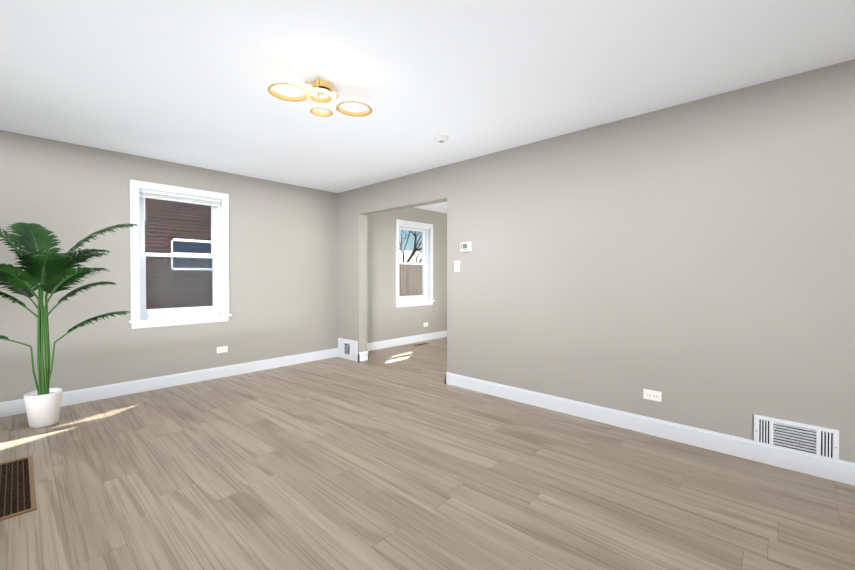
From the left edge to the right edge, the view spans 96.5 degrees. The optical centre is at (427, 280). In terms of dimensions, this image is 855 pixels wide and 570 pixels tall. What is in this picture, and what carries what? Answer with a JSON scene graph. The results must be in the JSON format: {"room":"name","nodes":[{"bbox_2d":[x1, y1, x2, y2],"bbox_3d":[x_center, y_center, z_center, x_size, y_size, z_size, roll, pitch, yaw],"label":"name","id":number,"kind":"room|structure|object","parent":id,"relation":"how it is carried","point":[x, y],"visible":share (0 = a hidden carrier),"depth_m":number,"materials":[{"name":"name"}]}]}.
{"room":"empty living room","nodes":[
{"label":"empty living room","id":0,"kind":"room"},
{"bbox_2d":[0,130,446,401],"bbox_3d":[-1.673,-0.077,5.528,0.200,2.450,8.200,1,1,43],"label":"wall","id":1,"kind":"structure","parent":0,"point":[283,269],"depth_m":4.23,"materials":[{"name":"beige paint"}]},
{"bbox_2d":[0,348,335,417],"bbox_3d":[-2.802,1.097,4.166,0.016,0.128,4.290,1,1,43],"label":"baseboard","id":2,"kind":"structure","parent":1,"relation":"attached to","point":[13,407],"depth_m":4.13,"materials":[{"name":"white wood"}]},
{"bbox_2d":[129,180,231,328],"bbox_3d":[-2.789,-0.268,4.314,0.275,1.525,0.981,1,1,43],"label":"window","id":3,"kind":"structure","parent":1,"relation":"in","point":[143,316],"depth_m":4.27,"materials":[{"name":"white wood"}]},
{"bbox_2d":[217,346,227,352],"bbox_3d":[-2.447,0.828,4.550,0.010,0.074,0.120,1,1,43],"label":"electrical outlet","id":4,"kind":"object","parent":1,"relation":"attached to","point":[222,349],"visible":1,"depth_m":4.55,"materials":[{"name":"white plastic"}]},
{"bbox_2d":[367,330,446,349],"bbox_3d":[-0.086,1.068,7.089,0.016,0.128,3.390,1,1,43],"label":"baseboard","id":5,"kind":"structure","parent":1,"relation":"attached to","point":[441,334],"depth_m":6.75,"materials":[{"name":"white wood"}]},
{"bbox_2d":[395,219,434,307],"bbox_3d":[-0.297,-0.294,6.995,0.275,1.525,0.981,1,1,43],"label":"window","id":6,"kind":"structure","parent":1,"relation":"in","point":[426,268],"depth_m":7.11,"materials":[{"name":"white wood"}]},
{"bbox_2d":[0,337,854,569],"bbox_3d":[0.829,1.231,3.217,7.030,0.120,8.200,1,1,43],"label":"floor","id":7,"kind":"structure","parent":0,"point":[403,457],"depth_m":2.17,"materials":[{"name":"wood"}]},
{"bbox_2d":[0,456,36,520],"bbox_3d":[-2.436,1.178,2.141,0.850,0.008,0.320,1,1,43],"label":"floor vent","id":8,"kind":"object","parent":7,"relation":"in","point":[17,490],"visible":1,"depth_m":2.16,"materials":[{"name":"brown metal"}]},
{"bbox_2d":[0,222,137,427],"bbox_3d":[-3.059,0.315,3.004,0.839,1.716,1.306,1,1,43],"label":"palm plant","id":9,"kind":"object","parent":7,"relation":"on","point":[59,272],"visible":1,"depth_m":3.07,"materials":[{"name":"green plant"}]},
{"bbox_2d":[0,0,854,213],"bbox_3d":[0.829,-1.339,3.191,7.030,0.120,8.200,1,1,43],"label":"ceiling","id":10,"kind":"structure","parent":0,"point":[180,81],"depth_m":2.30,"materials":[{"name":"white paint"}]},
{"bbox_2d":[265,76,373,116],"bbox_3d":[-0.673,-1.186,2.448,0.689,0.170,0.284,0,1,-33],"label":"ceiling light","id":11,"kind":"object","parent":10,"relation":"attached to","point":[321,86],"visible":1,"depth_m":2.43,"materials":[{"name":"gold metal"}]},
{"bbox_2d":[434,135,448,142],"bbox_3d":[0.124,-1.261,3.424,0.132,0.040,0.132,1,1,43],"label":"smoke detector","id":12,"kind":"object","parent":10,"relation":"attached to","point":[441,138],"visible":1,"depth_m":3.39,"materials":[{"name":"white plastic"}]},
{"bbox_2d":[338,59,854,462],"bbox_3d":[1.205,-0.057,3.462,6.830,2.450,0.150,1,1,43],"label":"wall","id":13,"kind":"structure","parent":0,"point":[693,262],"depth_m":2.82,"materials":[{"name":"beige paint"}]},
{"bbox_2d":[338,338,357,360],"bbox_3d":[-1.168,1.005,5.557,0.455,0.285,0.026,1,1,43],"label":"air vent","id":14,"kind":"object","parent":13,"relation":"in","point":[347,348],"visible":1,"depth_m":5.54,"materials":[{"name":"white metal"}]},
{"bbox_2d":[336,348,363,361],"bbox_3d":[-1.141,1.083,5.561,0.511,0.128,0.046,1,1,43],"label":"baseboard","id":15,"kind":"structure","parent":13,"relation":"attached to","point":[360,355],"depth_m":5.41,"materials":[{"name":"white wood"}]},
{"bbox_2d":[364,350,371,360],"bbox_3d":[-1.049,1.082,5.660,0.511,0.128,0.046,1,1,43],"label":"baseboard","id":16,"kind":"structure","parent":13,"relation":"attached to","point":[366,353],"depth_m":5.47,"materials":[{"name":"white wood"}]},
{"bbox_2d":[454,261,459,270],"bbox_3d":[0.320,-0.154,4.168,0.072,0.116,0.018,1,1,43],"label":"switch plate","id":17,"kind":"object","parent":13,"relation":"attached to","point":[456,265],"visible":1,"depth_m":4.17,"materials":[{"name":"white plastic"}]},
{"bbox_2d":[460,242,470,251],"bbox_3d":[0.407,-0.358,4.076,0.130,0.100,0.032,1,1,43],"label":"thermostat","id":18,"kind":"object","parent":13,"relation":"attached to","point":[465,246],"visible":0.98,"depth_m":4.06,"materials":[{"name":"white plastic"}]},
{"bbox_2d":[445,372,854,485],"bbox_3d":[1.882,1.112,2.752,4.556,0.128,0.046,1,1,43],"label":"baseboard","id":19,"kind":"structure","parent":13,"relation":"attached to","point":[842,471],"depth_m":2.78,"materials":[{"name":"white wood"}]},
{"bbox_2d":[643,389,661,401],"bbox_3d":[1.706,0.874,2.897,0.120,0.074,0.010,1,1,43],"label":"electrical outlet","id":20,"kind":"object","parent":13,"relation":"attached to","point":[651,395],"visible":1,"depth_m":2.90,"materials":[{"name":"white plastic"}]},
{"bbox_2d":[754,414,838,461],"bbox_3d":[2.275,0.982,2.367,0.378,0.205,0.014,1,1,43],"label":"air vent","id":21,"kind":"object","parent":13,"relation":"in","point":[818,441],"visible":1,"depth_m":2.36,"materials":[{"name":"white metal"}]},
{"label":"outside","id":22,"kind":"structure","parent":0,"visible":0},
{"bbox_3d":[-11.026,1.442,21.128,34.720,0.200,44.000,1,1,43],"label":"ground","id":23,"kind":"structure","parent":22,"visible":0},
{"bbox_2d":[145,198,211,308],"bbox_3d":[-4.033,-3.432,5.981,0.320,9.850,15.400,1,1,43],"label":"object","id":24,"kind":"structure","parent":23,"relation":"on","point":[178,235],"depth_m":5.97,"materials":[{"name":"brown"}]},
{"bbox_2d":[399,250,421,262],"bbox_3d":[-6.623,-1.456,48.405,9.000,5.050,18.800,1,1,43],"label":"house","id":25,"kind":"structure","parent":23,"relation":"on","point":[406,255],"depth_m":49.48,"materials":[{"name":"white"}]},
{"bbox_2d":[399,264,421,295],"bbox_3d":[0.467,0.395,14.329,0.120,2.030,10.300,1,1,43],"label":"fence","id":26,"kind":"object","parent":23,"relation":"on","point":[411,285],"depth_m":13.16,"materials":[{"name":"brown wood"}]},
{"bbox_2d":[399,231,421,262],"bbox_3d":[-0.572,-3.267,33.721,14.514,8.985,10.958,1,1,43],"label":"tree","id":27,"kind":"object","parent":23,"relation":"on","point":[413,251],"depth_m":35.59,"materials":[{"name":"brown plant"}]}
]}

